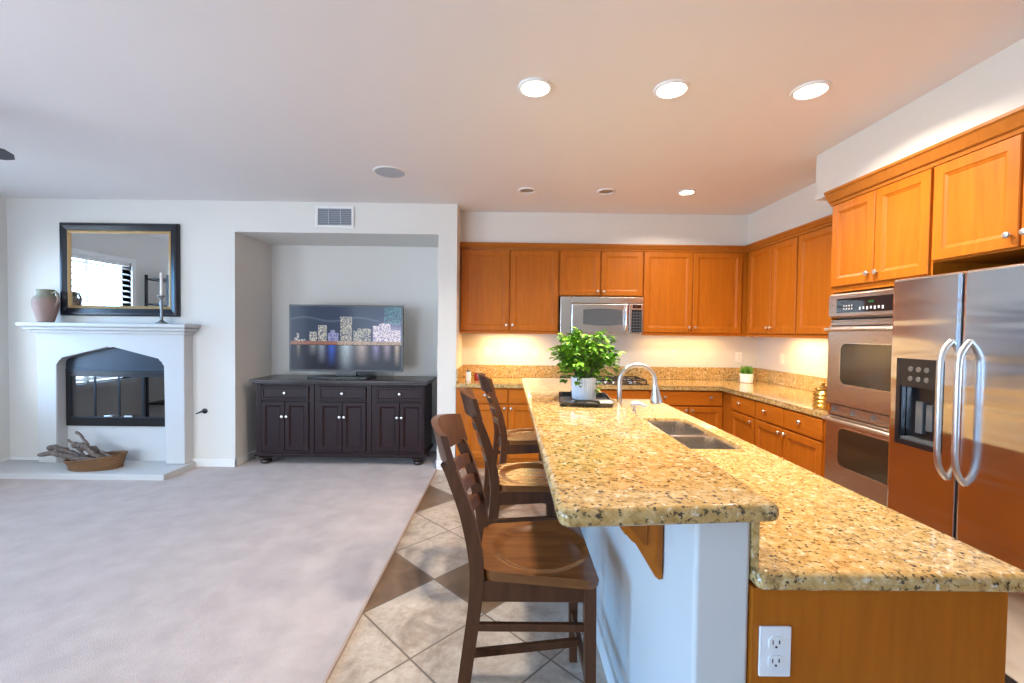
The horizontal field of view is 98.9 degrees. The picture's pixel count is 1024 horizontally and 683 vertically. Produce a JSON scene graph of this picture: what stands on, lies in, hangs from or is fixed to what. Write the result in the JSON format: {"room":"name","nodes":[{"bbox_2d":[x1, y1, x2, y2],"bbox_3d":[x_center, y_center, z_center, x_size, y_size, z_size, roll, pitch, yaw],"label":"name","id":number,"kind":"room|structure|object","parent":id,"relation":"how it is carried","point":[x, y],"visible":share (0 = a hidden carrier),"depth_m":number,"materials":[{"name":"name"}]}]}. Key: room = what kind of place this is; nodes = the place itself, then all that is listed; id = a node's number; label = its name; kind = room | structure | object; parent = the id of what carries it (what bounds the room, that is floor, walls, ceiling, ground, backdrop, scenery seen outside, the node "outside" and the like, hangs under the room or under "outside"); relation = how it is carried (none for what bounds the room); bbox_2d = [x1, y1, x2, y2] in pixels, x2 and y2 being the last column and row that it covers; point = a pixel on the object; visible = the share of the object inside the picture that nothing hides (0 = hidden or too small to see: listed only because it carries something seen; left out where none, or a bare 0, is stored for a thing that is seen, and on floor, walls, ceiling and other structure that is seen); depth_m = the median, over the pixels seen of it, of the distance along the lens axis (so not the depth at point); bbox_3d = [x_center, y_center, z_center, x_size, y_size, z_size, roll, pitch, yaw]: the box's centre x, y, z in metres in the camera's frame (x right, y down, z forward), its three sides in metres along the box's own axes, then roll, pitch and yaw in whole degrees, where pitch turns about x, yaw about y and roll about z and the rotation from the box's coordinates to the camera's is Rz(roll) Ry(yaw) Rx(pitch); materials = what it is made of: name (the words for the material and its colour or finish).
{"room":"open-plan kitchen","nodes":[
{"label":"open-plan kitchen","id":0,"kind":"room"},
{"bbox_2d":[0,196,9,458],"bbox_3d":[-5.212,-0.012,1.074,0.150,2.740,8.210,1,1,0],"label":"wall","id":1,"kind":"structure","parent":0,"point":[4,347],"depth_m":4.45,"materials":[{"name":"paint"}]},
{"bbox_2d":[0,457,9,461],"bbox_3d":[-5.144,1.319,0.760,0.014,0.095,7.519,1,1,0],"label":"baseboard","id":2,"kind":"structure","parent":1,"relation":"attached to","point":[6,458],"depth_m":4.46,"materials":[{"name":"paint"}]},
{"bbox_2d":[0,451,436,682],"bbox_3d":[-2.960,1.409,1.121,4.389,0.072,8.210,1,1,0],"label":"floor","id":3,"kind":"structure","parent":0,"point":[253,571],"depth_m":2.61,"materials":[{"name":"grey carpet"}]},
{"bbox_2d":[0,322,200,479],"bbox_3d":[-4.174,0.551,4.505,1.949,1.477,0.860,1,1,0],"label":"fireplace","id":4,"kind":"object","parent":3,"relation":"on","point":[128,387],"visible":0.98,"depth_m":4.42,"materials":[{"name":"paint"}]},
{"bbox_2d":[31,289,59,321],"bbox_3d":[-4.628,-0.353,4.351,0.197,0.325,0.197,2,2,45],"label":"jug","id":5,"kind":"object","parent":4,"relation":"on","point":[45,305],"visible":0.95,"depth_m":4.30,"materials":[{"name":"ceramic"}]},
{"bbox_2d":[63,451,127,471],"bbox_3d":[-4.051,1.159,4.270,0.524,0.147,0.284,0,1,-10],"label":"basket","id":6,"kind":"object","parent":4,"relation":"on","point":[117,459],"visible":0.98,"depth_m":4.18,"materials":[{"name":"wicker"}]},
{"bbox_2d":[37,450,80,460],"bbox_3d":[-4.299,1.124,4.241,0.490,0.149,0.064,0,1,-9],"label":"stick","id":7,"kind":"object","parent":6,"relation":"in","point":[52,452],"visible":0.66,"depth_m":4.21,"materials":[{"name":"grey wood"}]},
{"bbox_2d":[46,444,90,457],"bbox_3d":[-4.304,1.092,4.279,0.381,0.190,0.068,0,1,-12],"label":"stick","id":8,"kind":"object","parent":6,"relation":"in","point":[56,447],"visible":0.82,"depth_m":4.25,"materials":[{"name":"grey wood"}]},
{"bbox_2d":[67,439,86,456],"bbox_3d":[-4.234,1.076,4.293,0.281,0.235,0.031,1,1,9],"label":"stick","id":9,"kind":"object","parent":6,"relation":"in","point":[68,440],"visible":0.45,"depth_m":4.28,"materials":[{"name":"grey wood"}]},
{"bbox_2d":[70,457,93,460],"bbox_3d":[-4.068,1.133,4.215,0.332,0.056,0.056,0,1,-9],"label":"stick","id":10,"kind":"object","parent":6,"relation":"in","point":[73,458],"visible":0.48,"depth_m":4.19,"materials":[{"name":"grey wood"}]},
{"bbox_2d":[75,431,89,444],"bbox_3d":[-4.166,1.025,4.301,0.295,0.281,0.042,1,1,13],"label":"stick","id":11,"kind":"object","parent":6,"relation":"in","point":[76,432],"visible":0.44,"depth_m":4.31,"materials":[{"name":"grey wood"}]},
{"bbox_2d":[71,442,104,457],"bbox_3d":[-4.083,1.069,4.239,0.301,0.207,0.073,1,1,-7],"label":"stick","id":12,"kind":"object","parent":6,"relation":"in","point":[82,445],"visible":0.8,"depth_m":4.22,"materials":[{"name":"grey wood"}]},
{"bbox_2d":[79,446,111,456],"bbox_3d":[-4.069,1.087,4.300,0.352,0.128,0.057,1,1,3],"label":"stick","id":13,"kind":"object","parent":6,"relation":"in","point":[95,448],"visible":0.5,"depth_m":4.29,"materials":[{"name":"grey wood"}]},
{"bbox_2d":[15,322,200,333],"bbox_3d":[-4.011,-0.132,4.378,1.640,0.103,0.228,1,1,0],"label":"mantel shelf","id":14,"kind":"object","parent":4,"relation":"attached to","point":[34,327],"depth_m":4.30,"materials":[{"name":"paint"}]},
{"bbox_2d":[65,347,163,371],"bbox_3d":[-4.019,0.179,4.480,1.065,0.256,0.027,1,1,0],"label":"hood","id":15,"kind":"object","parent":4,"relation":"attached to","point":[113,359],"depth_m":4.47,"materials":[{"name":"grey metal"}]},
{"bbox_2d":[154,273,168,323],"bbox_3d":[-3.496,-0.432,4.370,0.112,0.509,0.112,1,1,0],"label":"candlestick","id":16,"kind":"object","parent":4,"relation":"on","point":[161,321],"visible":1,"depth_m":4.36,"materials":[{"name":"grey metal"}]},
{"bbox_2d":[160,273,162,294],"bbox_3d":[-3.495,-0.572,4.367,0.024,0.229,0.023,1,1,0],"label":"candle","id":17,"kind":"object","parent":16,"relation":"on","point":[161,274],"depth_m":4.36,"materials":[{"name":"white wax"}]},
{"bbox_2d":[249,374,436,464],"bbox_3d":[-1.805,0.848,4.821,1.860,0.903,0.520,1,1,0],"label":"credenza","id":18,"kind":"object","parent":3,"relation":"on","point":[297,415],"visible":1,"depth_m":4.60,"materials":[{"name":"brown wood"}]},
{"bbox_2d":[289,304,403,378],"bbox_3d":[-1.823,-0.002,4.826,1.250,0.795,0.250,1,1,0],"label":"television","id":19,"kind":"object","parent":18,"relation":"on","point":[347,340],"visible":1,"depth_m":4.82,"materials":[{"name":"black plastic"}]},
{"bbox_2d":[6,198,461,460],"bbox_3d":[-2.868,-0.073,4.897,4.583,2.740,0.791,1,1,0],"label":"wall","id":20,"kind":"structure","parent":0,"point":[243,264],"depth_m":4.51,"materials":[{"name":"paint"}]},
{"bbox_2d":[59,222,180,316],"bbox_3d":[-3.986,-0.729,4.455,1.195,0.940,0.044,1,1,0],"label":"wall mirror","id":21,"kind":"object","parent":20,"relation":"attached to","point":[107,269],"visible":1,"depth_m":4.46,"materials":[{"name":"black mirror"}]},
{"bbox_2d":[196,408,207,413],"bbox_3d":[-3.179,0.717,4.488,0.085,0.055,0.061,1,1,0],"label":"key","id":22,"kind":"object","parent":20,"relation":"attached to","point":[204,410],"visible":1,"depth_m":4.51,"materials":[{"name":"black metal"}]},
{"bbox_2d":[10,444,442,469],"bbox_3d":[-2.877,1.250,4.871,4.597,0.095,0.705,1,1,0],"label":"baseboard","id":23,"kind":"structure","parent":20,"relation":"attached to","point":[200,462],"depth_m":4.52,"materials":[{"name":"paint"}]},
{"bbox_2d":[315,206,353,227],"bbox_3d":[-1.809,-1.272,4.473,0.395,0.222,0.014,1,1,0],"label":"air vent","id":24,"kind":"object","parent":20,"relation":"in","point":[325,216],"visible":1,"depth_m":4.47,"materials":[{"name":"white plastic"}]},
{"bbox_2d":[327,468,607,682],"bbox_3d":[1.050,1.462,1.196,3.671,0.060,8.310,1,1,0],"label":"floor","id":25,"kind":"structure","parent":0,"point":[411,629],"depth_m":2.19,"materials":[{"name":"tile"}]},
{"bbox_2d":[322,469,436,682],"bbox_3d":[-0.759,1.418,0.789,0.016,0.023,7.519,1,1,0],"label":"trim","id":26,"kind":"structure","parent":25,"relation":"attached to","point":[326,678],"depth_m":2.34,"materials":[{"name":"beige"}]},
{"bbox_2d":[456,387,538,468],"bbox_3d":[-0.086,0.902,4.804,0.990,0.862,0.651,1,1,0],"label":"base cabinet","id":27,"kind":"object","parent":25,"relation":"on","point":[512,401],"visible":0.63,"depth_m":4.51,"materials":[{"name":"brown wood"}]},
{"bbox_2d":[459,388,557,578],"bbox_3d":[-0.006,0.833,2.568,0.611,1.108,0.478,0,1,-8],"label":"bar stool","id":28,"kind":"object","parent":25,"relation":"on","point":[521,482],"visible":0.65,"depth_m":2.39,"materials":[{"name":"brown wood"}]},
{"bbox_2d":[431,414,598,682],"bbox_3d":[-0.009,0.853,1.712,0.611,1.108,0.478,1,1,0],"label":"bar stool","id":29,"kind":"object","parent":25,"relation":"on","point":[531,561],"visible":0.95,"depth_m":1.53,"materials":[{"name":"brown wood"}]},
{"bbox_2d":[477,373,555,517],"bbox_3d":[0.019,0.810,3.549,0.611,1.108,0.478,0,1,-11],"label":"bar stool","id":30,"kind":"object","parent":25,"relation":"on","point":[518,440],"visible":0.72,"depth_m":3.37,"materials":[{"name":"brown wood"}]},
{"bbox_2d":[600,389,651,398],"bbox_3d":[0.924,0.914,4.810,1.025,0.862,0.651,1,1,0],"label":"base cabinet","id":31,"kind":"object","parent":25,"relation":"on","point":[626,393],"visible":0.02,"depth_m":4.51,"materials":[{"name":"brown wood"}]},
{"bbox_2d":[659,390,722,429],"bbox_3d":[2.151,0.928,4.817,1.426,0.862,0.651,1,1,0],"label":"base cabinet","id":32,"kind":"object","parent":25,"relation":"on","point":[706,406],"visible":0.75,"depth_m":4.51,"materials":[{"name":"brown wood"}]},
{"bbox_2d":[455,377,827,417],"bbox_3d":[1.151,0.480,4.083,3.453,0.041,2.088,1,1,0],"label":"countertop","id":33,"kind":"structure","parent":32,"relation":"on","point":[795,399],"depth_m":4.49,"materials":[{"name":"stone"}]},
{"bbox_2d":[466,370,470,380],"bbox_3d":[-0.469,0.365,4.707,0.060,0.119,0.060,1,1,0],"label":"jar","id":34,"kind":"object","parent":33,"relation":"on","point":[468,372],"visible":1,"depth_m":4.68,"materials":[{"name":"white ceramic"}]},
{"bbox_2d":[474,369,481,380],"bbox_3d":[-0.369,0.361,4.808,0.096,0.125,0.096,1,1,0],"label":"candle jar","id":35,"kind":"object","parent":33,"relation":"on","point":[477,371],"visible":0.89,"depth_m":4.77,"materials":[{"name":"red glass"}]},
{"bbox_2d":[560,375,649,384],"bbox_3d":[0.985,0.418,4.817,0.920,0.044,0.510,1,1,0],"label":"cooktop","id":36,"kind":"object","parent":33,"relation":"in","point":[625,381],"visible":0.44,"depth_m":4.67,"materials":[{"name":"black metal"}]},
{"bbox_2d":[739,365,753,382],"bbox_3d":[2.621,0.358,4.897,0.146,0.199,0.146,1,1,0],"label":"pot","id":37,"kind":"object","parent":33,"relation":"on","point":[746,374],"visible":1,"depth_m":4.85,"materials":[{"name":"white ceramic"}]},
{"bbox_2d":[812,383,827,409],"bbox_3d":[2.276,0.397,3.209,0.132,0.193,0.132,1,1,0],"label":"canister","id":38,"kind":"object","parent":33,"relation":"on","point":[819,400],"visible":0.68,"depth_m":3.17,"materials":[{"name":"gold metal"}]},
{"bbox_2d":[722,391,756,444],"bbox_3d":[2.499,0.947,4.230,0.741,0.862,0.622,1,1,0],"label":"base cabinet","id":39,"kind":"object","parent":25,"relation":"on","point":[738,420],"visible":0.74,"depth_m":4.17,"materials":[{"name":"brown wood"}]},
{"bbox_2d":[755,400,825,476],"bbox_3d":[2.504,0.964,3.491,0.741,0.862,0.855,1,1,0],"label":"base cabinet","id":40,"kind":"object","parent":25,"relation":"on","point":[796,437],"visible":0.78,"depth_m":3.40,"materials":[{"name":"brown wood"}]},
{"bbox_2d":[746,579,1007,682],"bbox_3d":[0.863,0.972,2.291,0.640,0.862,2.540,1,1,0],"label":"base cabinet","id":41,"kind":"object","parent":25,"relation":"on","point":[837,636],"visible":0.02,"depth_m":1.01,"materials":[{"name":"brown wood"}]},
{"bbox_2d":[758,625,790,676],"bbox_3d":[0.604,0.712,1.007,0.073,0.117,0.010,1,1,0],"label":"wall outlet","id":42,"kind":"object","parent":41,"relation":"attached to","point":[774,652],"visible":1,"depth_m":1.00,"materials":[{"name":"white plastic"}]},
{"bbox_2d":[768,655,782,668],"bbox_3d":[0.604,0.734,1.005,0.034,0.031,0.004,1,1,0],"label":"receptacle","id":43,"kind":"object","parent":42,"relation":"attached to","point":[774,661],"depth_m":1.00,"materials":[{"name":"grey plastic"}]},
{"bbox_2d":[768,636,783,649],"bbox_3d":[0.605,0.691,1.004,0.034,0.031,0.004,1,1,0],"label":"receptacle","id":44,"kind":"object","parent":42,"relation":"attached to","point":[774,642],"depth_m":1.00,"materials":[{"name":"grey plastic"}]},
{"bbox_2d":[614,399,1023,591],"bbox_3d":[0.872,0.519,2.288,0.648,0.041,2.600,1,1,0],"label":"countertop","id":45,"kind":"structure","parent":41,"relation":"on","point":[826,535],"depth_m":1.15,"materials":[{"name":"stone"}]},
{"bbox_2d":[631,401,645,413],"bbox_3d":[0.657,0.404,2.284,0.082,0.184,0.040,1,1,0],"label":"soap pump","id":46,"kind":"object","parent":45,"relation":"on","point":[637,403],"visible":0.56,"depth_m":2.27,"materials":[{"name":"white metal"}]},
{"bbox_2d":[617,363,662,404],"bbox_3d":[0.703,0.305,2.442,0.270,0.376,0.065,1,1,0],"label":"faucet","id":47,"kind":"object","parent":45,"relation":"on","point":[656,398],"visible":0.7,"depth_m":2.43,"materials":[{"name":"silver metal"}]},
{"bbox_2d":[646,420,738,448],"bbox_3d":[0.889,0.611,2.425,0.420,0.202,0.728,1,1,0],"label":"sink","id":48,"kind":"object","parent":45,"relation":"in","point":[691,436],"visible":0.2,"depth_m":2.39,"materials":[{"name":"silver metal"}]},
{"bbox_2d":[827,167,1011,413],"bbox_3d":[2.517,0.241,2.677,0.741,2.345,0.725,1,1,0],"label":"tall cabinet","id":49,"kind":"object","parent":25,"relation":"on","point":[881,237],"visible":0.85,"depth_m":2.57,"materials":[{"name":"brown wood"}]},
{"bbox_2d":[821,288,893,506],"bbox_3d":[2.456,0.336,2.671,0.674,1.300,0.711,1,1,0],"label":"double oven","id":50,"kind":"object","parent":49,"relation":"in","point":[860,338],"visible":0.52,"depth_m":2.73,"materials":[{"name":"silver metal"}]},
{"bbox_2d":[887,263,1023,682],"bbox_3d":[2.382,0.563,1.860,0.921,1.738,0.905,1,1,0],"label":"refrigerator","id":51,"kind":"object","parent":25,"relation":"on","point":[956,452],"visible":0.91,"depth_m":1.91,"materials":[{"name":"grey metal"}]},
{"bbox_2d":[0,0,1023,214],"bbox_3d":[-1.100,-1.382,1.066,8.440,0.100,8.610,1,1,0],"label":"ceiling","id":52,"kind":"structure","parent":0,"point":[204,100],"depth_m":2.39,"materials":[{"name":"paint"}]},
{"bbox_2d":[0,148,14,159],"bbox_3d":[-3.502,-1.195,2.286,1.255,0.389,1.245,1,1,0],"label":"ceiling fan","id":53,"kind":"object","parent":52,"relation":"hanging from","point":[4,154],"visible":1,"depth_m":2.53,"materials":[{"name":"grey metal"}]},
{"bbox_2d":[373,166,406,177],"bbox_3d":[-1.001,-1.386,3.596,0.270,0.008,0.270,1,1,0],"label":"ceiling speaker","id":54,"kind":"object","parent":52,"relation":"attached to","point":[384,171],"visible":1,"depth_m":3.58,"materials":[{"name":"white plastic"}]},
{"bbox_2d":[518,187,535,193],"bbox_3d":[0.138,-1.380,4.010,0.164,0.012,0.164,1,1,0],"label":"recessed light","id":55,"kind":"object","parent":52,"relation":"in","point":[526,190],"visible":1,"depth_m":4.01,"materials":[{"name":"white plastic"}]},
{"bbox_2d":[518,77,552,97],"bbox_3d":[0.124,-1.340,2.320,0.184,0.012,0.184,1,1,0],"label":"recessed light","id":56,"kind":"object","parent":52,"relation":"in","point":[533,87],"visible":1,"depth_m":2.31,"materials":[{"name":"white plastic"}]},
{"bbox_2d":[597,188,614,194],"bbox_3d":[0.861,-1.371,4.009,0.164,0.012,0.164,1,1,0],"label":"recessed light","id":57,"kind":"object","parent":52,"relation":"in","point":[604,191],"visible":1,"depth_m":4.01,"materials":[{"name":"white plastic"}]},
{"bbox_2d":[653,79,689,98],"bbox_3d":[0.845,-1.332,2.319,0.184,0.012,0.184,1,1,0],"label":"recessed light","id":58,"kind":"object","parent":52,"relation":"in","point":[672,88],"visible":1,"depth_m":2.31,"materials":[{"name":"white plastic"}]},
{"bbox_2d":[678,189,695,194],"bbox_3d":[1.597,-1.362,4.003,0.150,0.012,0.150,1,1,0],"label":"recessed light","id":59,"kind":"object","parent":52,"relation":"in","point":[686,191],"visible":1,"depth_m":3.99,"materials":[{"name":"white plastic"}]},
{"bbox_2d":[790,80,831,99],"bbox_3d":[1.577,-1.323,2.314,0.184,0.012,0.184,1,1,0],"label":"recessed light","id":60,"kind":"object","parent":52,"relation":"in","point":[813,89],"visible":1,"depth_m":2.31,"materials":[{"name":"white plastic"}]},
{"bbox_2d":[462,333,757,379],"bbox_3d":[1.150,-0.032,5.218,3.457,2.740,0.200,1,1,0],"label":"wall","id":61,"kind":"structure","parent":0,"point":[505,349],"depth_m":5.12,"materials":[{"name":"paint"}]},
{"bbox_2d":[484,347,489,356],"bbox_3d":[-0.291,0.123,5.107,0.073,0.117,0.011,1,1,0],"label":"wall switch","id":62,"kind":"object","parent":61,"relation":"attached to","point":[486,349],"visible":1,"depth_m":5.11,"materials":[{"name":"white plastic"}]},
{"bbox_2d":[460,249,559,333],"bbox_3d":[-0.026,-0.552,4.912,1.075,0.925,0.366,1,1,0],"label":"upper cabinet","id":63,"kind":"object","parent":61,"relation":"attached to","point":[502,291],"visible":0.96,"depth_m":4.77,"materials":[{"name":"brown wood"}]},
{"bbox_2d":[533,348,538,357],"bbox_3d":[0.280,0.135,5.111,0.073,0.117,0.010,1,1,0],"label":"wall outlet","id":64,"kind":"object","parent":61,"relation":"attached to","point":[535,350],"visible":1,"depth_m":5.11,"materials":[{"name":"white plastic"}]},
{"bbox_2d":[559,250,642,296],"bbox_3d":[0.972,-0.748,4.914,0.914,0.509,0.366,1,1,0],"label":"upper cabinet","id":65,"kind":"object","parent":61,"relation":"attached to","point":[581,273],"visible":0.89,"depth_m":4.77,"materials":[{"name":"brown wood"}]},
{"bbox_2d":[558,296,643,333],"bbox_3d":[0.965,-0.288,4.877,0.893,0.398,0.446,1,1,0],"label":"microwave","id":66,"kind":"object","parent":65,"relation":"attached to","point":[619,315],"visible":0.99,"depth_m":4.70,"materials":[{"name":"silver metal"}]},
{"bbox_2d":[456,364,826,391],"bbox_3d":[1.152,0.386,4.082,3.453,0.146,2.086,1,1,0],"label":"backsplash","id":67,"kind":"structure","parent":61,"relation":"attached to","point":[799,381],"depth_m":5.10,"materials":[{"name":"stone"}]},
{"bbox_2d":[671,350,676,359],"bbox_3d":[1.891,0.159,5.121,0.073,0.117,0.010,1,1,0],"label":"wall outlet","id":68,"kind":"object","parent":61,"relation":"attached to","point":[673,352],"visible":1,"depth_m":5.12,"materials":[{"name":"white plastic"}]},
{"bbox_2d":[641,252,748,335],"bbox_3d":[2.154,-0.526,4.926,1.454,0.925,0.366,1,1,0],"label":"upper cabinet","id":69,"kind":"object","parent":61,"relation":"attached to","point":[685,293],"visible":0.75,"depth_m":4.78,"materials":[{"name":"brown wood"}]},
{"bbox_2d":[460,214,832,252],"bbox_3d":[1.010,-0.999,3.897,3.130,0.068,1.766,1,1,0],"label":"trim","id":70,"kind":"structure","parent":69,"relation":"attached to","point":[826,221],"depth_m":4.73,"materials":[{"name":"brown wood"}]},
{"bbox_2d":[735,352,741,361],"bbox_3d":[2.651,0.183,5.126,0.073,0.117,0.010,1,1,0],"label":"wall outlet","id":71,"kind":"object","parent":61,"relation":"attached to","point":[738,357],"visible":1,"depth_m":5.12,"materials":[{"name":"white plastic"}]},
{"bbox_2d":[580,522,749,682],"bbox_3d":[0.477,0.886,2.274,0.131,1.026,2.500,1,1,0],"label":"wall","id":72,"kind":"structure","parent":0,"point":[688,625],"depth_m":1.11,"materials":[{"name":"paint"}]},
{"bbox_2d":[596,613,617,682],"bbox_3d":[0.465,1.351,2.279,0.146,0.095,2.512,1,1,0],"label":"baseboard","id":73,"kind":"structure","parent":72,"relation":"attached to","point":[601,644],"depth_m":1.87,"materials":[{"name":"paint"}]},
{"bbox_2d":[619,525,663,579],"bbox_3d":[0.337,0.529,1.250,0.168,0.268,0.092,1,1,0],"label":"corbel","id":74,"kind":"object","parent":72,"relation":"attached to","point":[648,539],"visible":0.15,"depth_m":1.22,"materials":[{"name":"brown wood"}]},
{"bbox_2d":[521,378,778,527],"bbox_3d":[0.338,0.350,2.252,0.513,0.040,2.648,1,1,0],"label":"countertop","id":75,"kind":"structure","parent":72,"relation":"on","point":[604,466],"depth_m":1.17,"materials":[{"name":"stone"}]},
{"bbox_2d":[558,390,613,406],"bbox_3d":[0.396,0.307,2.410,0.280,0.038,0.439,1,1,5],"label":"serving tray","id":76,"kind":"object","parent":75,"relation":"on","point":[565,398],"visible":0.77,"depth_m":2.22,"materials":[{"name":"black"}]},
{"bbox_2d":[546,327,626,399],"bbox_3d":[0.395,0.118,2.446,0.425,0.401,0.438,1,1,0],"label":"potted plant","id":77,"kind":"object","parent":76,"relation":"on","point":[581,358],"visible":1,"depth_m":2.38,"materials":[{"name":"green plant"}]},
{"bbox_2d":[585,399,612,402],"bbox_3d":[0.454,0.316,2.290,0.135,0.012,0.100,1,1,4],"label":"napkin","id":78,"kind":"object","parent":76,"relation":"on","point":[601,401],"visible":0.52,"depth_m":2.27,"materials":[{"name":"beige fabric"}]},
{"bbox_2d":[749,522,759,566],"bbox_3d":[0.558,0.434,2.266,0.019,0.120,2.497,1,1,0],"label":"backsplash","id":79,"kind":"structure","parent":72,"relation":"attached to","point":[754,526],"depth_m":1.02,"materials":[{"name":"stone"}]},
{"bbox_2d":[460,38,1023,245],"bbox_3d":[1.188,-1.114,1.036,3.457,0.380,8.110,1,1,0],"label":"wall","id":80,"kind":"structure","parent":0,"point":[992,88],"depth_m":3.59,"materials":[{"name":"paint"}]},
{"bbox_2d":[824,105,1023,206],"bbox_3d":[2.188,-0.937,1.306,0.060,0.093,3.430,1,1,0],"label":"trim","id":81,"kind":"structure","parent":80,"relation":"attached to","point":[1010,124],"depth_m":2.25,"materials":[{"name":"brown wood"}]},
{"bbox_2d":[932,133,1023,263],"bbox_3d":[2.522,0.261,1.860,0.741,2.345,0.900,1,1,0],"label":"upper cabinet","id":82,"kind":"object","parent":80,"relation":"attached to","point":[978,206],"visible":1,"depth_m":2.06,"materials":[{"name":"brown wood"}]},
{"bbox_2d":[757,337,827,377],"bbox_3d":[2.977,0.085,1.175,0.150,2.740,8.310,1,1,0],"label":"wall","id":83,"kind":"structure","parent":0,"point":[804,356],"depth_m":4.45,"materials":[{"name":"paint"}]},
{"bbox_2d":[746,236,798,337],"bbox_3d":[2.702,-0.506,4.351,0.369,0.925,0.838,1,1,0],"label":"upper cabinet","id":84,"kind":"object","parent":83,"relation":"attached to","point":[772,269],"visible":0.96,"depth_m":4.26,"materials":[{"name":"brown wood"}]},
{"bbox_2d":[779,353,783,364],"bbox_3d":[2.874,0.186,4.674,0.011,0.117,0.073,1,1,0],"label":"wall switch","id":85,"kind":"object","parent":83,"relation":"attached to","point":[781,356],"visible":1,"depth_m":4.67,"materials":[{"name":"white plastic"}]},
{"bbox_2d":[796,225,831,337],"bbox_3d":[2.707,-0.485,3.478,0.369,0.925,0.905,1,1,0],"label":"upper cabinet","id":86,"kind":"object","parent":83,"relation":"attached to","point":[815,247],"visible":0.19,"depth_m":3.71,"materials":[{"name":"brown wood"}]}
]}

